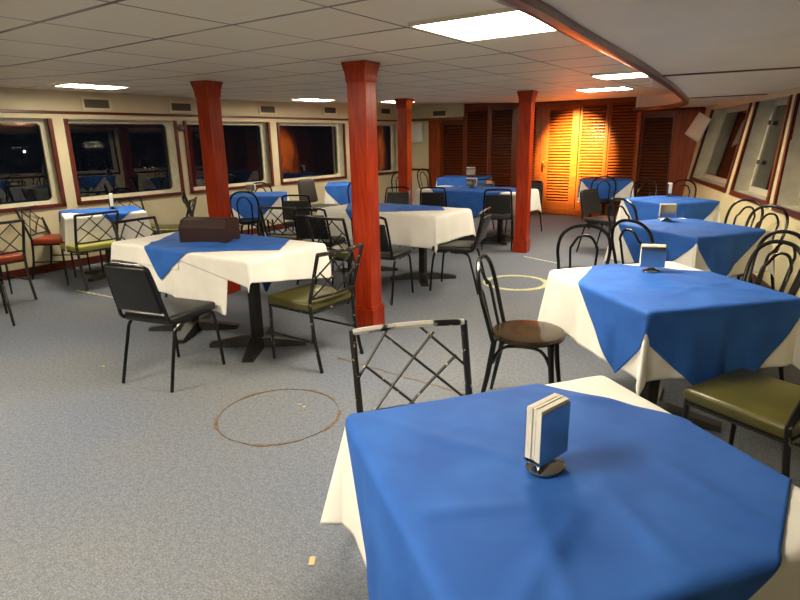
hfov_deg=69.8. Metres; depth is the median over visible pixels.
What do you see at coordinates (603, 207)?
pedestal table
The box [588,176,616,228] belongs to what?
bentwood chair
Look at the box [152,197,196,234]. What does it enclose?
lattice chair
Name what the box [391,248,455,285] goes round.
pedestal table
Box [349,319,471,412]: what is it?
lattice chair
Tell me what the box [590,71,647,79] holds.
recessed light
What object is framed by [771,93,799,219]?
window
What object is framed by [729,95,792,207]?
window
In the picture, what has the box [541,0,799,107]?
ceiling
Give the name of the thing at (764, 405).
lattice chair
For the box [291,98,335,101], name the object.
recessed light
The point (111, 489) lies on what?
floor
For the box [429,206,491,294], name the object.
chair
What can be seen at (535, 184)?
chair
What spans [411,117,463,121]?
trim
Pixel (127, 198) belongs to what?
lattice chair
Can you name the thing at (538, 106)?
louvered panel
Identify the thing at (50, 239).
lattice chair
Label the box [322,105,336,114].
air vent
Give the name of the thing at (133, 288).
chair
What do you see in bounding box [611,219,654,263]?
bentwood chair
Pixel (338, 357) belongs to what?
tape
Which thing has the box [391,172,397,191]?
bentwood chair
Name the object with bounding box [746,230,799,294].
bentwood chair
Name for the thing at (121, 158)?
window
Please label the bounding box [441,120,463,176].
louvered panel
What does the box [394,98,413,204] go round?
wooden column
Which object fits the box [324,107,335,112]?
grille
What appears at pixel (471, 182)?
napkin holder
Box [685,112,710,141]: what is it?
paper sheet
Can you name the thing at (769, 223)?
wall
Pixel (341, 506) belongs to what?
tablecloth
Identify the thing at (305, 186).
cushioned chair
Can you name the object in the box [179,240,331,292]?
tablecloth
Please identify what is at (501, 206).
chair
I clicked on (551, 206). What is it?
door
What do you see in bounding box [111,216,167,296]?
lattice chair
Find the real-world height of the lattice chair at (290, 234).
0.816 m
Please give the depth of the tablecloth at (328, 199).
9.84 m
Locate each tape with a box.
[75,290,112,297]
[338,357,465,394]
[523,256,560,263]
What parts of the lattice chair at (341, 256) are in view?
leg, rail, seat, seat frame, leg, leg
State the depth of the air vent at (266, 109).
9.46 m
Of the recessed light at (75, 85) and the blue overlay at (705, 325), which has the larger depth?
the recessed light at (75, 85)
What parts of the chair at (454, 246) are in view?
leg, leg, seat, leg, frame, leg, backrest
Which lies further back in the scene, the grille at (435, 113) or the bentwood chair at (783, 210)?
the grille at (435, 113)
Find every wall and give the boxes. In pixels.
[0,87,397,271]
[411,104,463,204]
[667,107,706,195]
[682,87,799,297]
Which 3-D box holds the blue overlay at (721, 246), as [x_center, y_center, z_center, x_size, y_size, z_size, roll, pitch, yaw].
[2.380,-0.406,4.794,0.840,0.454,0.953,-8,17,-24]
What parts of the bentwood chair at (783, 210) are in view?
leg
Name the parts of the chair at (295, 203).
seat, backrest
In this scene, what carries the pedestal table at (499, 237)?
on the floor
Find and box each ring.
[214,389,340,446]
[483,275,546,290]
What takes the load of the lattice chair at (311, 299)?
on the floor
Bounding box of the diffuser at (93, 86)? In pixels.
[60,84,120,88]
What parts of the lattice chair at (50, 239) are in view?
leg, rail, seat frame, leg, seat, leg, leg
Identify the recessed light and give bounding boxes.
[52,83,129,89]
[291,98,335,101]
[408,7,555,41]
[574,86,634,91]
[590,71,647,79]
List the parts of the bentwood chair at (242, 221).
seat, leg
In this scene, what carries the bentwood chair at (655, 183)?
on the floor
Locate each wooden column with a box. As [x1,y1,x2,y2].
[190,80,240,293]
[341,60,384,327]
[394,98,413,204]
[512,90,537,252]
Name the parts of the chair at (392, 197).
backrest, frame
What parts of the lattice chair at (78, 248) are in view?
leg, leg, seat frame, seat, rail, rail, leg, leg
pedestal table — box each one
[84,249,110,281]
[149,313,238,343]
[209,283,305,362]
[337,265,397,271]
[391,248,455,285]
[480,220,513,244]
[601,204,613,224]
[640,380,721,432]
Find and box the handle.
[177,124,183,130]
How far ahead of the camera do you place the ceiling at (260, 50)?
3.69 m
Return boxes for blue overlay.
[58,206,144,227]
[144,231,290,291]
[230,191,286,225]
[325,181,351,204]
[345,384,791,599]
[346,203,444,248]
[429,186,515,217]
[437,175,491,185]
[578,178,633,204]
[578,264,799,384]
[618,218,765,275]
[624,195,719,220]
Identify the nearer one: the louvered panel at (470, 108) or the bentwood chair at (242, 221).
the bentwood chair at (242, 221)
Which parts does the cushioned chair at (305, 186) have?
backrest, seat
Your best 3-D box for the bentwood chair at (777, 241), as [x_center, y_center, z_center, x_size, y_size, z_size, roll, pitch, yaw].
[2.069,0.085,3.468,0.492,0.874,0.400,-5,16,-13]
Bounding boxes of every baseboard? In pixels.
[2,223,294,280]
[573,210,617,216]
[740,273,776,290]
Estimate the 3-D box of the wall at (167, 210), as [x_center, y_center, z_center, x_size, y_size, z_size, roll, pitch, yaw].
[-3.846,-1.658,7.427,0.060,2.300,14.160,10,19,33]
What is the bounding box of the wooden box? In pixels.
[178,216,239,242]
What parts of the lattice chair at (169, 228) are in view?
seat, leg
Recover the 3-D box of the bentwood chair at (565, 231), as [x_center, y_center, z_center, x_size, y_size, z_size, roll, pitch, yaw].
[1.414,-0.190,4.492,0.400,0.874,0.492,3,16,14]
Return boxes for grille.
[84,99,108,107]
[171,103,190,110]
[261,106,274,112]
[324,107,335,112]
[381,109,389,113]
[433,111,445,115]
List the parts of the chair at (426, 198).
backrest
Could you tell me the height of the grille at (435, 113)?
0.100 m
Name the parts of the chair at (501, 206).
backrest, seat, frame, leg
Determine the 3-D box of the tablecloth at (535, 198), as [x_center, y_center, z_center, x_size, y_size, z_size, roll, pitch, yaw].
[1.141,-1.494,8.633,1.749,0.366,0.872,10,19,33]
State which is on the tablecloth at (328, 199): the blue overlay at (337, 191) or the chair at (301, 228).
the blue overlay at (337, 191)
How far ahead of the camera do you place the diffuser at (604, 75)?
5.39 m
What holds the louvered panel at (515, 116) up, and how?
on the floor
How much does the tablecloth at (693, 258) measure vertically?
0.382 m
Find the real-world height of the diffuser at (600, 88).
0.009 m
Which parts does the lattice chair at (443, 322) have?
leg, rail, rail, leg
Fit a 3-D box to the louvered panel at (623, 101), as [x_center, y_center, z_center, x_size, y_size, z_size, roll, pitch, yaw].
[4.013,-2.603,10.348,0.540,2.020,0.045,10,19,33]
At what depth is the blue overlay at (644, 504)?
1.19 m
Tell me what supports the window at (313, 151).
in the wall at (167, 210)
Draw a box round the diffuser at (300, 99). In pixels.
[300,99,327,100]
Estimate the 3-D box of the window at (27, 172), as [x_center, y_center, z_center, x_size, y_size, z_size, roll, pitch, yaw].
[-4.646,-1.485,6.338,0.187,1.056,1.622,10,19,33]
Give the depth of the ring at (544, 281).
6.02 m
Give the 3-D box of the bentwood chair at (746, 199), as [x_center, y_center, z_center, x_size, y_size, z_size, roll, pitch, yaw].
[3.199,-0.539,5.616,0.492,0.874,0.400,-7,17,-20]
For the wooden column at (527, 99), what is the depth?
7.40 m
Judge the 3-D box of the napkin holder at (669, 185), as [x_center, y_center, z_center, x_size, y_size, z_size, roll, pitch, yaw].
[3.285,-1.347,6.989,0.080,0.158,0.103,3,16,14]
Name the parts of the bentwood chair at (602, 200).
seat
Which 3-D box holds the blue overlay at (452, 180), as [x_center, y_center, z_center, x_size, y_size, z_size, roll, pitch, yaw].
[1.274,-2.338,11.255,0.974,0.180,0.803,4,16,16]
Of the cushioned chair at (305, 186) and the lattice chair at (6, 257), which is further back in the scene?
the cushioned chair at (305, 186)
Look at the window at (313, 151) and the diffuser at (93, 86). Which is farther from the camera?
the window at (313, 151)
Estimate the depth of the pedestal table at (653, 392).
3.09 m
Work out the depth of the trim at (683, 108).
9.63 m
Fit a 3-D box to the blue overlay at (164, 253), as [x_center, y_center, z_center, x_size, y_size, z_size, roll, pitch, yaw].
[-1.430,-0.232,4.464,1.450,0.486,0.819,9,19,32]
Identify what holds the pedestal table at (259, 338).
on the floor
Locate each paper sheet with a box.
[411,122,423,142]
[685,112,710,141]
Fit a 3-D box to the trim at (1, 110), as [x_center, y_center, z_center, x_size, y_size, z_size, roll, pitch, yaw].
[-3.853,-2.336,7.170,0.024,0.032,14.060,10,19,33]
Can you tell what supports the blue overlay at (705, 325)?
on the tablecloth at (563, 305)
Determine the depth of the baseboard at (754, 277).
5.66 m
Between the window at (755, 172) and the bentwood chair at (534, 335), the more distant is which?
the window at (755, 172)
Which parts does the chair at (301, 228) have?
backrest, frame, seat, leg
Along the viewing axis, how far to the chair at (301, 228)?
5.97 m
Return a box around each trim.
[0,109,396,121]
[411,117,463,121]
[428,120,440,186]
[464,97,636,106]
[496,0,688,111]
[638,107,698,111]
[662,67,799,76]
[688,94,767,98]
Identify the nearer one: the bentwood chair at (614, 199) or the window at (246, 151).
the bentwood chair at (614, 199)
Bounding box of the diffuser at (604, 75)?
[598,73,645,78]
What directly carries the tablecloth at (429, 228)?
on the pedestal table at (383, 267)
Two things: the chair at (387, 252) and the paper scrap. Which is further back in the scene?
the chair at (387, 252)
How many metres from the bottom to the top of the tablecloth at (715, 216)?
0.383 m
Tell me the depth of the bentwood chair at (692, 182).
8.08 m
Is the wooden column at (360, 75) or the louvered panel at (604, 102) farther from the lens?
the louvered panel at (604, 102)
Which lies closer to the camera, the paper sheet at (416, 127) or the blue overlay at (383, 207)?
the blue overlay at (383, 207)
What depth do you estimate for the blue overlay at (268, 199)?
8.01 m
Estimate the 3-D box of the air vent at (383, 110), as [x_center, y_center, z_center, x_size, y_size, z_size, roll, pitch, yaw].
[-0.305,-3.974,12.077,0.024,0.160,0.380,10,19,33]
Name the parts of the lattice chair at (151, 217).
leg, rail, leg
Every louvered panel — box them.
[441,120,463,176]
[464,105,490,175]
[489,104,518,187]
[531,103,541,212]
[575,99,610,209]
[605,98,641,211]
[635,111,675,196]
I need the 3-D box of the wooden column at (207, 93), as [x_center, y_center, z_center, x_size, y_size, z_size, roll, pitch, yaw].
[-1.807,-1.075,5.683,0.208,2.045,0.208,7,18,28]
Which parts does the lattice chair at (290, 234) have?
leg, rail, rail, seat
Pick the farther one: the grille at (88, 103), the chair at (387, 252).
the grille at (88, 103)
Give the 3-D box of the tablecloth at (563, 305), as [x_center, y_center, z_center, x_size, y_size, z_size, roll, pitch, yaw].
[1.358,0.079,3.022,0.894,0.382,0.994,-5,16,-12]
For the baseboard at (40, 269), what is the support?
attached to the wall at (167, 210)
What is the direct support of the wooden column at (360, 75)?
on the floor
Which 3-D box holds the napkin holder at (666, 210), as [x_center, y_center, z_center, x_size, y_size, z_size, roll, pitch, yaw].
[2.327,-0.764,4.989,0.132,0.149,0.080,1,16,7]
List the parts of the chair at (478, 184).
backrest, frame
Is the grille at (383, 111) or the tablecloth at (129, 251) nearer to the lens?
the tablecloth at (129, 251)
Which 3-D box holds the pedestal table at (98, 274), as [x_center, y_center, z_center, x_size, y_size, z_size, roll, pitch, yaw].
[-3.428,-0.662,6.718,0.788,0.746,0.708,-11,19,-32]
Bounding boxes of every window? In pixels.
[0,118,66,212]
[63,119,184,204]
[182,121,274,193]
[276,122,346,184]
[377,124,397,174]
[689,103,751,192]
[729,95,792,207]
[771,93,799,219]
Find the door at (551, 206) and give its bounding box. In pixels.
[537,101,580,214]
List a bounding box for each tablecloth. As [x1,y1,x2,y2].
[59,210,152,251]
[111,232,178,269]
[137,261,227,314]
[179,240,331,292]
[231,192,288,220]
[317,204,475,253]
[320,376,799,599]
[324,190,338,203]
[413,185,541,215]
[537,261,799,394]
[576,181,633,202]
[603,218,773,275]
[616,200,720,222]
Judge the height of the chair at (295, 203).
0.834 m
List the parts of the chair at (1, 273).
leg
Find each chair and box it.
[0,219,37,299]
[0,264,15,325]
[15,205,90,279]
[60,210,118,291]
[104,262,225,392]
[107,196,160,228]
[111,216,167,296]
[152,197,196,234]
[181,191,193,216]
[230,191,264,235]
[248,182,274,235]
[258,206,303,280]
[267,243,363,373]
[282,194,312,231]
[293,208,348,286]
[297,179,337,211]
[305,215,353,303]
[347,182,350,202]
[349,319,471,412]
[351,216,413,304]
[384,187,409,246]
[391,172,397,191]
[417,168,431,188]
[420,187,446,206]
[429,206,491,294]
[476,254,565,392]
[477,179,494,229]
[481,189,512,250]
[505,180,542,235]
[555,224,611,269]
[576,189,616,251]
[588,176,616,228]
[605,198,637,263]
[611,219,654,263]
[630,178,657,196]
[673,179,696,197]
[682,368,799,477]
[724,198,763,282]
[737,204,788,289]
[742,239,799,380]
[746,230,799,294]
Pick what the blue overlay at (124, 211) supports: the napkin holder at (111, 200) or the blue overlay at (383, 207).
the napkin holder at (111, 200)
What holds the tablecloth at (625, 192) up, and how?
on the pedestal table at (603, 207)
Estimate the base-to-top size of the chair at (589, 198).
0.814 m
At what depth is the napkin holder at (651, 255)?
3.13 m
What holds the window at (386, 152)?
in the wall at (167, 210)
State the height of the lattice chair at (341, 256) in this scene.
0.816 m
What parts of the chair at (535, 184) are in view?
backrest, frame, leg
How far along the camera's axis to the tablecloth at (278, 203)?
8.04 m
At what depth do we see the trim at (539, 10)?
2.47 m
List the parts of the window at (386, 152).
glass pane, trim frame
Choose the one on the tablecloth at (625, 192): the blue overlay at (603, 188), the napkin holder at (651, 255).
the blue overlay at (603, 188)
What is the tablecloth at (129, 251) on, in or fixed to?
on the tablecloth at (188, 282)
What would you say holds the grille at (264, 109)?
attached to the air vent at (266, 109)
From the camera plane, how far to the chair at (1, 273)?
4.92 m
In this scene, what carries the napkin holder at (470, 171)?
on the blue overlay at (452, 180)
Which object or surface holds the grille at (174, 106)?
attached to the air vent at (174, 106)
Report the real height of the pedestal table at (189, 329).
0.746 m
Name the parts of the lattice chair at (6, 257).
leg, seat, rail, seat frame, rail, leg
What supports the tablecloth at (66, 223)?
on the pedestal table at (98, 274)
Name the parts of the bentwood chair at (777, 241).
leg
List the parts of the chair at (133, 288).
leg, backrest, frame, seat, leg, leg, leg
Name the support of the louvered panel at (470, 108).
on the floor
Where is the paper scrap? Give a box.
[308,556,315,565]
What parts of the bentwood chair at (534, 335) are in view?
leg, leg, seat, leg, leg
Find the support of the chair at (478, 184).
on the floor
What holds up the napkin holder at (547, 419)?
on the blue overlay at (644, 504)
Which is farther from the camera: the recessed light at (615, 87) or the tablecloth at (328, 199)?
the tablecloth at (328, 199)
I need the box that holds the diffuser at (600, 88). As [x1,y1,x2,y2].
[582,87,628,91]
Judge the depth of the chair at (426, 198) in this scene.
8.19 m
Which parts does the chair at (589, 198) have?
leg, backrest, frame, leg, seat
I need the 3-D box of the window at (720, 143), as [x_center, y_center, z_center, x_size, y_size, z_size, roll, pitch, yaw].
[4.670,-2.231,8.265,0.386,1.165,2.398,3,16,15]
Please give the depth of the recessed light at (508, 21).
2.85 m
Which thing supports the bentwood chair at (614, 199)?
on the floor
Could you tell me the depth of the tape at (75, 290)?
5.96 m
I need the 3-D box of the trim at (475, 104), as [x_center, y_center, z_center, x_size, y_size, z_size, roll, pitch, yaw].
[2.939,-3.738,10.745,3.900,0.050,0.050,10,19,33]
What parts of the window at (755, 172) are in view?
sash, glass pane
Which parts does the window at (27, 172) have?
glass pane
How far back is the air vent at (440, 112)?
12.17 m
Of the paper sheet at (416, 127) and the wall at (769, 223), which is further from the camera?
the paper sheet at (416, 127)
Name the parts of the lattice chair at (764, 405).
leg, leg, seat, seat frame, leg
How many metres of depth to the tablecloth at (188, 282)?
4.01 m
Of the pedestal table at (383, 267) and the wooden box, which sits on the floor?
the pedestal table at (383, 267)
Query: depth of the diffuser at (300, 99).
8.75 m
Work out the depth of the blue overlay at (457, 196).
8.31 m
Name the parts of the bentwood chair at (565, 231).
seat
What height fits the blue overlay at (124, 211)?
0.650 m
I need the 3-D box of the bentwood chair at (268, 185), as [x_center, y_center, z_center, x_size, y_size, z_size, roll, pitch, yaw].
[-2.211,-1.397,9.034,0.400,0.874,0.492,-2,16,-3]
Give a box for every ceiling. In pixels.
[0,0,672,104]
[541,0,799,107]
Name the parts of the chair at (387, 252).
frame, backrest, seat, leg, leg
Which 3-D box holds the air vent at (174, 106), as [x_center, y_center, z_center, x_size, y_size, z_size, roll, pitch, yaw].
[-3.119,-2.747,8.167,0.024,0.160,0.380,10,19,33]
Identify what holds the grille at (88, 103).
attached to the air vent at (87, 103)
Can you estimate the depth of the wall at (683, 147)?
9.76 m
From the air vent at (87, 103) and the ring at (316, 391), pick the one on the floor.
the ring at (316, 391)
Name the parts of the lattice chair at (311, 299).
leg, seat, seat frame, leg, rail, rail, leg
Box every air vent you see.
[80,96,112,110]
[168,101,192,112]
[258,104,276,114]
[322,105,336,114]
[380,107,390,114]
[431,109,446,117]
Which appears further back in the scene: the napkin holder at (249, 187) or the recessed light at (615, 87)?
the napkin holder at (249, 187)
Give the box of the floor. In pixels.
[0,213,799,599]
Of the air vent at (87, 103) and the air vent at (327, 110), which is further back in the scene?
the air vent at (327, 110)
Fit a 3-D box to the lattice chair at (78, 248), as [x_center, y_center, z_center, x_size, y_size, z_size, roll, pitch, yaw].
[-3.353,-0.561,6.241,0.553,0.816,0.464,11,20,36]
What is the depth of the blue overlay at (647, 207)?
6.47 m
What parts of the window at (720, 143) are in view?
sash, glass pane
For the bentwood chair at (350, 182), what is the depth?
9.35 m
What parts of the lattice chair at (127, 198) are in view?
rail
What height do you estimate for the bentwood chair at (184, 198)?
0.874 m
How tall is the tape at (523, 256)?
0.002 m
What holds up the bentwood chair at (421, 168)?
on the floor
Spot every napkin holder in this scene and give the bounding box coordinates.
[108,193,115,208]
[246,184,255,192]
[466,167,474,176]
[466,178,476,187]
[524,393,570,476]
[639,244,666,272]
[658,203,676,220]
[665,183,672,195]
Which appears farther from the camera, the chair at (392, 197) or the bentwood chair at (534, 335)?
the chair at (392, 197)
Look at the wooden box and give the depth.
4.32 m

